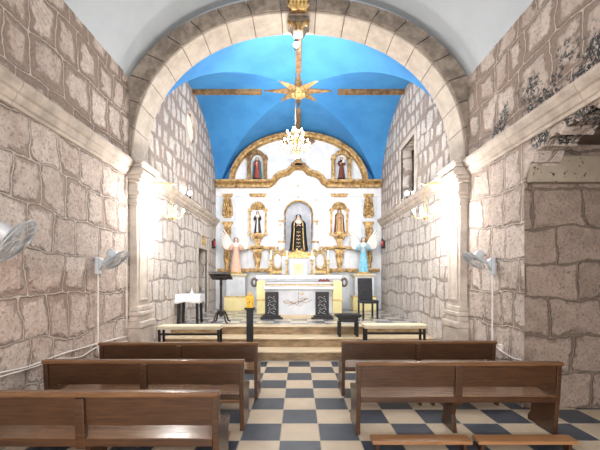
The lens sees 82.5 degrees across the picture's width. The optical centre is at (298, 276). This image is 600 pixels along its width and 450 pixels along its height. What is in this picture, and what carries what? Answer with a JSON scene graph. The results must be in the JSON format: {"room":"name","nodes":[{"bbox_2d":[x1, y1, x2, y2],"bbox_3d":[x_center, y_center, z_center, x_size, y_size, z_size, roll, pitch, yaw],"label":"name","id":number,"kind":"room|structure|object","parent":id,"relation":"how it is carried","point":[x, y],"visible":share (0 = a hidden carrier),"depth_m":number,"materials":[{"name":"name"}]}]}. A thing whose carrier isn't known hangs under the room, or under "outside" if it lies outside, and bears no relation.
{"room":"church","nodes":[
{"label":"church","id":0,"kind":"room"},
{"bbox_2d":[0,0,129,449],"bbox_3d":[-3.275,-1.200,0.925,0.350,6.000,11.850,0,0,0],"label":"wall","id":1,"kind":"structure","parent":0,"point":[76,200],"depth_m":4.38,"materials":[{"name":"stone"}]},
{"bbox_2d":[0,220,37,261],"bbox_3d":[-2.788,-0.313,3.310,0.585,0.490,0.420,0,0,19],"label":"wall fan","id":2,"kind":"object","parent":1,"relation":"attached to","point":[7,232],"visible":1,"depth_m":3.22,"materials":[{"name":"grey plastic"}]},
{"bbox_2d":[0,336,127,373],"bbox_3d":[-3.070,1.024,4.677,0.022,0.098,2.963,0,0,0],"label":"cable","id":3,"kind":"object","parent":1,"relation":"attached to","point":[123,336],"visible":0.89,"depth_m":4.33,"materials":[{"name":"white plastic"}]},
{"bbox_2d":[0,341,127,377],"bbox_3d":[-3.070,1.085,4.677,0.018,0.152,2.963,0,0,0],"label":"cable","id":4,"kind":"object","parent":1,"relation":"attached to","point":[121,341],"visible":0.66,"depth_m":4.04,"materials":[{"name":"white plastic"}]},
{"bbox_2d":[0,65,133,173],"bbox_3d":[-3.030,-1.990,0.565,0.180,0.300,11.122,0,0,0],"label":"trim","id":5,"kind":"structure","parent":1,"relation":"attached to","point":[14,91],"depth_m":4.24,"materials":[{"name":"stone"}]},
{"bbox_2d":[97,274,98,353],"bbox_3d":[-3.070,0.570,5.240,0.022,1.220,0.022,0,0,22],"label":"conduit","id":6,"kind":"object","parent":1,"relation":"attached to","point":[97,274],"visible":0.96,"depth_m":5.23,"materials":[{"name":"white plastic"}]},
{"bbox_2d":[95,249,128,273],"bbox_3d":[-2.834,-0.237,5.274,0.479,0.395,0.388,0,0,28],"label":"wall fan","id":7,"kind":"object","parent":1,"relation":"attached to","point":[112,254],"visible":1,"depth_m":5.19,"materials":[{"name":"grey plastic"}]},
{"bbox_2d":[126,176,126,326],"bbox_3d":[-3.070,-0.450,6.120,0.018,2.700,0.018,0,0,0],"label":"conduit","id":8,"kind":"object","parent":1,"relation":"attached to","point":[126,176],"visible":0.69,"depth_m":6.11,"materials":[{"name":"white plastic"}]},
{"bbox_2d":[130,205,148,305],"bbox_3d":[-3.033,-0.450,6.540,0.175,2.100,0.520,0,0,0],"label":"trim","id":9,"kind":"structure","parent":1,"relation":"attached to","point":[139,216],"depth_m":6.35,"materials":[{"name":"stone"}]},
{"bbox_2d":[128,304,155,341],"bbox_3d":[-2.990,1.170,6.540,0.260,1.260,0.660,0,0,0],"label":"trim","id":10,"kind":"structure","parent":1,"relation":"attached to","point":[141,323],"depth_m":6.30,"materials":[{"name":"stone"}]},
{"bbox_2d":[127,156,159,210],"bbox_3d":[-2.960,-1.770,6.540,0.320,0.900,0.760,0,0,0],"label":"trim","id":11,"kind":"structure","parent":1,"relation":"attached to","point":[140,176],"depth_m":6.29,"materials":[{"name":"stone"}]},
{"bbox_2d":[147,182,175,189],"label":"wall lamp","id":12,"kind":"object","parent":1,"relation":"attached to","point":[152,182],"depth_m":6.65,"materials":[{"name":"gold metal"}]},
{"bbox_2d":[147,82,215,341],"bbox_3d":[-3.300,-1.900,9.840,0.500,7.400,6.020,0,0,0],"label":"wall","id":13,"kind":"structure","parent":0,"point":[172,243],"depth_m":8.77,"materials":[{"name":"stone"}]},
{"bbox_2d":[161,206,183,219],"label":"wall lamp","id":14,"kind":"object","parent":13,"relation":"attached to","point":[172,215],"depth_m":6.64,"materials":[{"name":"gold metal"}]},
{"bbox_2d":[155,176,219,226],"bbox_3d":[-2.980,-1.990,9.880,0.180,0.300,5.932,0,0,0],"label":"trim","id":15,"kind":"structure","parent":13,"relation":"attached to","point":[169,191],"depth_m":8.84,"materials":[{"name":"stone"}]},
{"bbox_2d":[187,114,192,141],"bbox_3d":[-3.140,-4.220,9.700,0.020,0.800,0.840,0,0,0],"label":"window","id":16,"kind":"structure","parent":13,"relation":"in","point":[189,124],"depth_m":9.82,"materials":[{"name":"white glass"}]},
{"bbox_2d":[185,109,196,146],"bbox_3d":[-3.035,-4.220,9.700,0.030,0.996,1.046,0,0,0],"label":"trim","id":17,"kind":"structure","parent":13,"relation":"attached to","point":[187,110],"depth_m":9.65,"materials":[{"name":"stone"}]},
{"bbox_2d":[196,243,208,311],"bbox_3d":[-3.058,0.075,10.850,0.085,2.190,1.280,0,0,0],"label":"door frame","id":18,"kind":"structure","parent":13,"relation":"attached to","point":[198,246],"depth_m":11.35,"materials":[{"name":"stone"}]},
{"bbox_2d":[202,235,205,245],"bbox_3d":[-3.022,-1.151,11.000,0.055,0.340,0.360,0,0,0],"label":"plaque","id":19,"kind":"object","parent":13,"relation":"attached to","point":[203,237],"visible":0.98,"depth_m":10.90,"materials":[{"name":"gold metal"}]},
{"bbox_2d":[212,239,215,248],"bbox_3d":[-2.980,-1.177,12.050,0.140,0.350,0.100,0,0,0],"label":"lamp","id":20,"kind":"object","parent":13,"relation":"attached to","point":[214,240],"visible":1,"depth_m":12.02,"materials":[{"name":"red metal"}]},
{"bbox_2d":[171,327,422,333],"bbox_3d":[0.000,1.500,10.550,6.120,0.600,4.700,0,0,0],"label":"step","id":21,"kind":"structure","parent":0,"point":[225,330],"depth_m":8.20,"materials":[{"name":"beige stone"}]},
{"bbox_2d":[163,34,433,178],"bbox_3d":[0.000,-4.025,9.850,6.337,2.950,6.237,0,0,0],"label":"ceiling","id":22,"kind":"structure","parent":0,"point":[233,122],"depth_m":9.92,"materials":[{"name":"blue paint"}]},
{"bbox_2d":[192,89,261,94],"bbox_3d":[-2.050,-5.327,9.850,1.980,0.145,0.140,0,0,0],"label":"trim","id":23,"kind":"structure","parent":22,"relation":"attached to","point":[194,91],"depth_m":9.79,"materials":[{"name":"brown wood"}]},
{"bbox_2d":[280,73,310,158],"bbox_3d":[-0.080,-4.180,8.850,0.806,2.200,0.789,0,0,0],"label":"chandelier","id":24,"kind":"object","parent":22,"relation":"hanging from","point":[295,131],"visible":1,"depth_m":8.80,"materials":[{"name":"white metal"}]},
{"bbox_2d":[264,74,332,107],"bbox_3d":[0.000,-5.270,9.850,1.774,0.220,1.774,0,0,-28],"label":"star","id":25,"kind":"object","parent":22,"relation":"attached to","point":[302,91],"visible":0.94,"depth_m":9.76,"materials":[{"name":"gold wood"}]},
{"bbox_2d":[296,108,300,130],"bbox_3d":[0.000,-5.327,11.870,0.140,0.145,1.940,0,0,0],"label":"trim","id":26,"kind":"structure","parent":22,"relation":"attached to","point":[298,110],"depth_m":11.35,"materials":[{"name":"brown wood"}]},
{"bbox_2d":[296,40,301,73],"bbox_3d":[0.000,-5.327,7.875,0.140,0.145,2.010,0,0,0],"label":"trim","id":27,"kind":"structure","parent":22,"relation":"attached to","point":[298,53],"depth_m":8.26,"materials":[{"name":"brown wood"}]},
{"bbox_2d":[338,89,404,94],"bbox_3d":[2.090,-5.327,9.850,1.900,0.145,0.140,0,0,0],"label":"trim","id":28,"kind":"structure","parent":22,"relation":"attached to","point":[340,91],"depth_m":9.78,"materials":[{"name":"brown wood"}]},
{"bbox_2d":[63,0,533,76],"bbox_3d":[0.000,-3.973,0.470,6.820,2.813,11.740,0,0,0],"label":"ceiling","id":29,"kind":"structure","parent":0,"point":[127,30],"depth_m":5.72,"materials":[{"name":"white paint"}]},
{"bbox_2d":[180,309,416,323],"bbox_3d":[0.000,1.185,10.535,6.120,0.030,4.730,0,0,0],"label":"platform","id":30,"kind":"object","parent":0,"point":[236,317],"visible":0.29,"depth_m":9.42,"materials":[{"name":"tile"}]},
{"bbox_2d":[177,302,202,323],"bbox_3d":[-2.740,0.805,8.650,0.560,0.731,0.460,0,0,0],"label":"side table","id":31,"kind":"object","parent":30,"relation":"on","point":[183,303],"visible":0.7,"depth_m":8.47,"materials":[{"name":"black wood"}]},
{"bbox_2d":[174,293,205,304],"bbox_3d":[-2.740,0.563,8.650,0.640,0.269,0.533,0,0,0],"label":"tablecloth","id":32,"kind":"object","parent":31,"relation":"on","point":[198,298],"visible":0.98,"depth_m":8.40,"materials":[{"name":"white fabric"}]},
{"bbox_2d":[208,272,232,323],"bbox_3d":[-1.976,0.516,8.720,0.540,1.297,0.421,0,0,0],"label":"lectern","id":33,"kind":"object","parent":30,"relation":"on","point":[220,276],"visible":1,"depth_m":8.68,"materials":[{"name":"black wood"}]},
{"bbox_2d":[223,274,249,310],"bbox_3d":[-2.194,0.530,12.180,0.840,1.280,0.600,0,0,0],"label":"pedestal","id":34,"kind":"object","parent":30,"relation":"on","point":[236,289],"visible":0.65,"depth_m":11.93,"materials":[{"name":"yellow paint"}]},
{"bbox_2d":[221,229,250,273],"bbox_3d":[-2.198,-0.907,12.049,1.075,1.593,0.544,0,0,-14],"label":"angel statue","id":35,"kind":"object","parent":34,"relation":"on","point":[228,244],"visible":1,"depth_m":12.09,"materials":[{"name":"pink ceramic"}]},
{"bbox_2d":[223,324,361,326],"bbox_3d":[0.000,1.182,8.307,6.120,0.032,0.285,0,0,0],"label":"step","id":36,"kind":"structure","parent":30,"relation":"attached to","point":[224,325],"depth_m":8.22,"materials":[{"name":"stone"}]},
{"bbox_2d":[260,286,334,318],"bbox_3d":[-0.025,0.718,9.875,2.061,0.905,0.850,0,0,0],"label":"altar table","id":37,"kind":"object","parent":30,"relation":"on","point":[279,303],"visible":0.98,"depth_m":9.59,"materials":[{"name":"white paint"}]},
{"bbox_2d":[264,282,332,289],"bbox_3d":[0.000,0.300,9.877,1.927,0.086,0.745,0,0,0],"label":"altar cloth","id":38,"kind":"object","parent":37,"relation":"on","point":[265,287],"visible":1,"depth_m":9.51,"materials":[{"name":"white fabric"}]},
{"bbox_2d":[215,131,381,308],"bbox_3d":[0.000,-2.057,12.533,6.080,6.454,0.624,0,0,0],"label":"altarpiece","id":39,"kind":"object","parent":30,"relation":"on","point":[308,186],"visible":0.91,"depth_m":12.51,"materials":[{"name":"white paint"}]},
{"bbox_2d":[252,157,262,178],"bbox_3d":[-1.503,-3.954,12.426,0.382,0.832,0.321,0,0,0],"label":"saint statue","id":40,"kind":"object","parent":39,"relation":"in","point":[257,173],"visible":0.98,"depth_m":12.37,"materials":[{"name":"red ceramic"}]},
{"bbox_2d":[254,211,261,233],"bbox_3d":[-1.486,-1.964,12.442,0.336,0.846,0.302,0,0,0],"label":"saint statue","id":41,"kind":"object","parent":39,"relation":"on","point":[257,217],"visible":1,"depth_m":12.39,"materials":[{"name":"black ceramic"}]},
{"bbox_2d":[289,214,307,251],"bbox_3d":[0.008,-1.589,12.553,0.700,1.416,0.565,0,0,0],"label":"saint statue","id":42,"kind":"object","parent":39,"relation":"on","point":[298,241],"visible":1,"depth_m":12.41,"materials":[{"name":"black fabric"}]},
{"bbox_2d":[282,134,314,154],"bbox_3d":[0.000,-4.751,12.450,1.211,0.879,0.100,0,0,0],"label":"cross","id":43,"kind":"object","parent":39,"relation":"on","point":[310,140],"visible":0.49,"depth_m":12.40,"materials":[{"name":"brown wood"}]},
{"bbox_2d":[283,252,313,255],"bbox_3d":[0.000,-0.817,12.386,1.120,0.128,0.328,0,0,0],"label":"niche shelf","id":44,"kind":"object","parent":39,"relation":"attached to","point":[284,253],"depth_m":12.25,"materials":[{"name":"gold metal"}]},
{"bbox_2d":[334,210,344,233],"bbox_3d":[1.489,-1.996,12.458,0.422,0.910,0.350,0,0,0],"label":"saint statue","id":45,"kind":"object","parent":39,"relation":"on","point":[339,228],"visible":1,"depth_m":12.38,"materials":[{"name":"gold metal"}]},
{"bbox_2d":[337,157,345,178],"bbox_3d":[1.560,-3.951,12.400,0.328,0.826,0.319,0,0,0],"label":"saint statue","id":46,"kind":"object","parent":39,"relation":"in","point":[341,163],"visible":1,"depth_m":12.36,"materials":[{"name":"brown ceramic"}]},
{"bbox_2d":[251,275,347,313],"bbox_3d":[0.024,0.553,11.265,3.174,1.233,0.870,0,0,0],"label":"altar","id":47,"kind":"object","parent":30,"relation":"on","point":[335,297],"visible":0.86,"depth_m":10.89,"materials":[{"name":"white paint"}]},
{"bbox_2d":[268,250,273,274],"bbox_3d":[-0.913,-0.481,11.350,0.180,0.835,0.176,0,0,0],"label":"candlestick","id":48,"kind":"object","parent":47,"relation":"on","point":[270,260],"visible":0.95,"depth_m":11.33,"materials":[{"name":"gold metal"}]},
{"bbox_2d":[284,250,289,274],"bbox_3d":[-0.382,-0.481,11.350,0.180,0.835,0.176,0,0,0],"label":"candlestick","id":49,"kind":"object","parent":47,"relation":"on","point":[286,260],"visible":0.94,"depth_m":11.33,"materials":[{"name":"gold metal"}]},
{"bbox_2d":[288,255,308,274],"bbox_3d":[0.000,-0.395,11.300,0.680,0.664,0.520,0,0,0],"label":"tabernacle","id":50,"kind":"object","parent":47,"relation":"on","point":[298,263],"visible":0.99,"depth_m":11.06,"materials":[{"name":"white paint"}]},
{"bbox_2d":[309,250,314,274],"bbox_3d":[0.448,-0.481,11.350,0.180,0.835,0.176,0,0,0],"label":"candlestick","id":51,"kind":"object","parent":47,"relation":"on","point":[311,260],"visible":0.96,"depth_m":11.33,"materials":[{"name":"gold metal"}]},
{"bbox_2d":[325,250,330,274],"bbox_3d":[0.979,-0.481,11.350,0.180,0.835,0.176,0,0,0],"label":"candlestick","id":52,"kind":"object","parent":47,"relation":"on","point":[327,260],"visible":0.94,"depth_m":11.33,"materials":[{"name":"gold metal"}]},
{"bbox_2d":[350,274,376,310],"bbox_3d":[2.301,0.530,12.180,0.840,1.280,0.600,0,0,0],"label":"pedestal","id":53,"kind":"object","parent":30,"relation":"on","point":[354,298],"visible":0.46,"depth_m":11.90,"materials":[{"name":"beige stone"}]},
{"bbox_2d":[349,229,378,273],"bbox_3d":[2.287,-0.907,12.049,1.075,1.593,0.544,0,0,14],"label":"angel statue","id":54,"kind":"object","parent":53,"relation":"on","point":[371,244],"visible":1,"depth_m":12.08,"materials":[{"name":"blue ceramic"}]},
{"bbox_2d":[357,278,378,318],"bbox_3d":[1.967,0.601,9.744,0.480,1.138,0.549,0,0,-8],"label":"chair","id":55,"kind":"object","parent":30,"relation":"on","point":[365,295],"visible":0.99,"depth_m":9.90,"materials":[{"name":"black leather"}]},
{"bbox_2d":[189,0,407,21],"bbox_3d":[0.000,-4.000,6.580,7.000,3.600,0.500,0,0,0],"label":"wall","id":56,"kind":"structure","parent":0,"point":[240,0],"depth_m":6.33,"materials":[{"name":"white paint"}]},
{"bbox_2d":[130,4,466,161],"bbox_3d":[0.000,-3.666,6.565,6.280,2.908,0.570,0,0,0],"label":"arch","id":57,"kind":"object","parent":56,"relation":"attached to","point":[217,38],"depth_m":6.51,"materials":[{"name":"stone"}]},
{"bbox_2d":[128,0,468,155],"bbox_3d":[0.000,-3.667,6.263,6.280,2.906,0.055,0,0,0],"label":"trim","id":58,"kind":"structure","parent":56,"relation":"attached to","point":[148,66],"depth_m":6.24,"materials":[{"name":"stone"}]},
{"bbox_2d":[133,8,463,140],"bbox_3d":[0.000,-3.580,6.565,6.120,2.760,0.546,0,0,0],"label":"trim","id":59,"kind":"structure","parent":56,"relation":"attached to","point":[280,8],"depth_m":6.49,"materials":[{"name":"beige stone"}]},
{"bbox_2d":[287,16,309,39],"bbox_3d":[0.000,-4.710,6.464,0.425,0.300,0.433,0,0,0],"label":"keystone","id":60,"kind":"object","parent":56,"relation":"attached to","point":[298,26],"visible":1,"depth_m":6.34,"materials":[{"name":"metal"}]},
{"bbox_2d":[293,39,299,50],"bbox_3d":[-0.045,-4.502,6.628,0.132,0.196,0.185,0,0,0],"label":"spotlight","id":61,"kind":"object","parent":60,"relation":"attached to","point":[296,44],"visible":1,"depth_m":6.59,"materials":[{"name":"white plastic"}]},
{"bbox_2d":[288,0,308,12],"bbox_3d":[0.000,-4.905,6.115,0.396,0.409,0.250,0,0,0],"label":"keystone ornament","id":62,"kind":"object","parent":56,"relation":"attached to","point":[295,6],"visible":1,"depth_m":6.05,"materials":[{"name":"gold wood"}]},
{"bbox_2d":[224,168,372,178],"bbox_3d":[0.000,-2.000,13.000,8.400,7.600,0.300,0,0,0],"label":"wall","id":63,"kind":"structure","parent":0,"point":[227,174],"depth_m":12.85,"materials":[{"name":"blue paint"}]},
{"bbox_2d":[1,361,599,449],"bbox_3d":[0.950,1.850,1.160,8.700,0.100,12.320,0,0,0],"label":"floor","id":64,"kind":"structure","parent":0,"point":[300,405],"depth_m":4.26,"materials":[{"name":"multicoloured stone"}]},
{"bbox_2d":[0,390,229,449],"bbox_3d":[-1.820,1.377,2.914,2.320,0.845,0.868,0,0,0],"label":"pew","id":65,"kind":"object","parent":64,"relation":"on","point":[80,419],"visible":1,"depth_m":2.86,"materials":[{"name":"brown wood"}]},
{"bbox_2d":[33,359,248,447],"bbox_3d":[-1.785,1.377,4.004,2.320,0.845,0.868,0,0,0],"label":"pew","id":66,"kind":"object","parent":64,"relation":"on","point":[225,375],"visible":0.64,"depth_m":3.95,"materials":[{"name":"brown wood"}]},
{"bbox_2d":[98,342,260,402],"bbox_3d":[-1.750,1.377,5.054,2.320,0.845,0.868,0,0,0],"label":"pew","id":67,"kind":"object","parent":64,"relation":"on","point":[248,351],"visible":0.36,"depth_m":5.00,"materials":[{"name":"brown wood"}]},
{"bbox_2d":[157,324,222,341],"bbox_3d":[-2.176,1.384,6.900,1.253,0.833,0.300,0,0,0],"label":"bench","id":68,"kind":"object","parent":64,"relation":"on","point":[163,327],"visible":0.71,"depth_m":6.77,"materials":[{"name":"beige fabric"}]},
{"bbox_2d":[244,307,254,341],"bbox_3d":[-1.000,1.215,7.050,0.260,1.170,0.260,0,0,0],"label":"candle stand","id":69,"kind":"object","parent":64,"relation":"on","point":[249,311],"visible":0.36,"depth_m":6.99,"materials":[{"name":"black wood"}]},
{"bbox_2d":[246,292,253,307],"bbox_3d":[-1.000,0.470,7.049,0.176,0.320,0.176,0,0,0],"label":"candle","id":70,"kind":"object","parent":69,"relation":"on","point":[249,299],"visible":1,"depth_m":6.98,"materials":[{"name":"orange wax"}]},
{"bbox_2d":[258,353,340,360],"bbox_3d":[0.000,1.710,7.760,6.120,0.175,0.880,0,0,0],"label":"step","id":71,"kind":"structure","parent":64,"relation":"on","point":[261,356],"depth_m":7.32,"materials":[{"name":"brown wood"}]},
{"bbox_2d":[362,323,426,339],"bbox_3d":[1.919,1.374,6.900,1.234,0.853,0.300,0,0,0],"label":"bench","id":72,"kind":"object","parent":64,"relation":"on","point":[420,326],"visible":0.71,"depth_m":6.77,"materials":[{"name":"beige fabric"}]},
{"bbox_2d":[338,340,498,405],"bbox_3d":[1.800,1.377,5.184,2.320,0.845,0.868,0,0,0],"label":"pew","id":73,"kind":"object","parent":64,"relation":"on","point":[352,351],"visible":0.52,"depth_m":5.13,"materials":[{"name":"brown wood"}]},
{"bbox_2d":[350,361,578,449],"bbox_3d":[1.805,1.377,3.914,2.320,0.845,0.868,0,0,0],"label":"pew","id":74,"kind":"object","parent":64,"relation":"on","point":[449,383],"visible":1,"depth_m":3.86,"materials":[{"name":"brown wood"}]},
{"bbox_2d":[381,82,449,339],"bbox_3d":[3.300,-1.900,9.840,0.500,7.400,6.020,0,0,0],"label":"wall","id":75,"kind":"structure","parent":0,"point":[414,272],"depth_m":8.77,"materials":[{"name":"stone"}]},
{"bbox_2d":[165,339,432,346],"bbox_3d":[0.000,1.498,7.975,6.120,0.175,0.450,0,0,0],"label":"step","id":76,"kind":"structure","parent":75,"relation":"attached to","point":[262,342],"depth_m":7.75,"materials":[{"name":"beige stone"}]},
{"bbox_2d":[258,347,340,352],"bbox_3d":[0.000,1.605,7.543,6.120,0.035,0.495,0,0,0],"label":"step","id":77,"kind":"structure","parent":75,"relation":"attached to","point":[260,349],"depth_m":7.44,"materials":[{"name":"stone"}]},
{"bbox_2d":[165,334,433,338],"bbox_3d":[0.000,1.393,7.978,6.120,0.035,0.505,0,0,0],"label":"step","id":78,"kind":"structure","parent":75,"relation":"attached to","point":[224,336],"depth_m":7.90,"materials":[{"name":"stone"}]},
{"bbox_2d":[334,313,361,336],"bbox_3d":[1.149,1.117,7.970,0.615,0.515,0.320,0,0,0],"label":"table","id":79,"kind":"object","parent":78,"relation":"on","point":[342,317],"visible":1,"depth_m":7.83,"materials":[{"name":"black wood"}]},
{"bbox_2d":[381,239,384,248],"bbox_3d":[2.980,-1.177,12.050,0.140,0.350,0.100,0,0,0],"label":"lamp","id":80,"kind":"object","parent":75,"relation":"attached to","point":[382,240],"visible":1,"depth_m":12.02,"materials":[{"name":"red glass"}]},
{"bbox_2d":[399,126,416,203],"bbox_3d":[3.060,-3.045,9.540,0.080,1.690,1.500,0,0,0],"label":"trim","id":81,"kind":"structure","parent":75,"relation":"attached to","point":[413,133],"depth_m":9.26,"materials":[{"name":"stone"}]},
{"bbox_2d":[377,176,441,226],"bbox_3d":[2.980,-1.990,9.880,0.180,0.300,5.932,0,0,0],"label":"trim","id":82,"kind":"structure","parent":75,"relation":"attached to","point":[427,191],"depth_m":8.84,"materials":[{"name":"stone"}]},
{"bbox_2d":[412,150,413,190],"bbox_3d":[3.400,-3.025,9.550,0.060,1.450,1.200,0,0,0],"label":"window","id":83,"kind":"structure","parent":75,"relation":"in","point":[412,150],"depth_m":10.11,"materials":[{"name":"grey glass"}]},
{"bbox_2d":[413,206,434,219],"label":"wall lamp","id":84,"kind":"object","parent":75,"relation":"attached to","point":[424,216],"depth_m":6.64,"materials":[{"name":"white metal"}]},
{"bbox_2d":[467,0,599,407],"bbox_3d":[3.290,-1.200,0.925,0.380,6.000,11.850,0,0,0],"label":"wall","id":85,"kind":"structure","parent":0,"point":[553,43],"depth_m":4.89,"materials":[{"name":"stone"}]},
{"bbox_2d":[421,182,449,189],"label":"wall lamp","id":86,"kind":"object","parent":85,"relation":"attached to","point":[433,182],"depth_m":6.65,"materials":[{"name":"gold metal"}]},
{"bbox_2d":[437,156,469,210],"bbox_3d":[2.960,-1.770,6.540,0.320,0.900,0.760,0,0,0],"label":"trim","id":87,"kind":"structure","parent":85,"relation":"attached to","point":[456,176],"depth_m":6.29,"materials":[{"name":"stone"}]},
{"bbox_2d":[441,304,468,339],"bbox_3d":[2.990,1.170,6.540,0.260,1.260,0.660,0,0,0],"label":"trim","id":88,"kind":"structure","parent":85,"relation":"attached to","point":[455,323],"depth_m":6.30,"materials":[{"name":"stone"}]},
{"bbox_2d":[448,205,466,305],"bbox_3d":[3.033,-0.450,6.540,0.175,2.100,0.520,0,0,0],"label":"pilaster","id":89,"kind":"structure","parent":85,"relation":"attached to","point":[457,216],"depth_m":6.35,"materials":[{"name":"stone"}]},
{"bbox_2d":[462,250,495,273],"bbox_3d":[2.834,-0.237,5.454,0.479,0.395,0.388,0,0,-28],"label":"wall fan","id":90,"kind":"object","parent":85,"relation":"attached to","point":[478,255],"visible":1,"depth_m":5.38,"materials":[{"name":"grey plastic"}]},
{"bbox_2d":[491,274,492,339],"bbox_3d":[3.070,0.580,5.420,0.022,1.240,0.022,0,0,22],"label":"conduit","id":91,"kind":"object","parent":85,"relation":"attached to","point":[491,274],"visible":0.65,"depth_m":5.41,"materials":[{"name":"white plastic"}]},
{"bbox_2d":[496,346,520,360],"bbox_3d":[3.070,1.114,5.045,0.018,0.109,0.655,0,0,0],"label":"cable","id":92,"kind":"object","parent":85,"relation":"attached to","point":[496,346],"visible":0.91,"depth_m":5.00,"materials":[{"name":"white plastic"}]},
{"bbox_2d":[463,63,599,173],"bbox_3d":[3.030,-1.990,0.565,0.180,0.300,11.122,0,0,0],"label":"trim","id":93,"kind":"structure","parent":85,"relation":"attached to","point":[585,89],"depth_m":4.21,"materials":[{"name":"stone"}]},
{"bbox_2d":[552,144,599,407],"bbox_3d":[4.390,-0.150,4.850,1.820,3.900,0.300,0,0,0],"label":"wall","id":94,"kind":"structure","parent":0,"point":[575,206],"depth_m":4.70,"materials":[{"name":"stone"}]},
{"bbox_2d":[524,182,551,407],"bbox_3d":[3.294,0.250,4.697,0.380,3.100,0.006,0,0,0],"label":"wall","id":95,"kind":"structure","parent":94,"relation":"attached to","point":[537,196],"depth_m":4.69,"materials":[{"name":"stone"}]},
{"bbox_2d":[526,156,599,182],"bbox_3d":[4.060,-1.460,4.650,1.880,0.360,0.100,0,0,0],"label":"trim","id":96,"kind":"structure","parent":94,"relation":"attached to","point":[571,169],"depth_m":4.60,"materials":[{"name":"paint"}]},
{"bbox_2d":[578,125,599,143],"bbox_3d":[4.242,-1.860,2.920,1.515,0.120,3.440,0,0,0],"label":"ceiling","id":97,"kind":"structure","parent":0,"point":[595,138],"depth_m":4.44,"materials":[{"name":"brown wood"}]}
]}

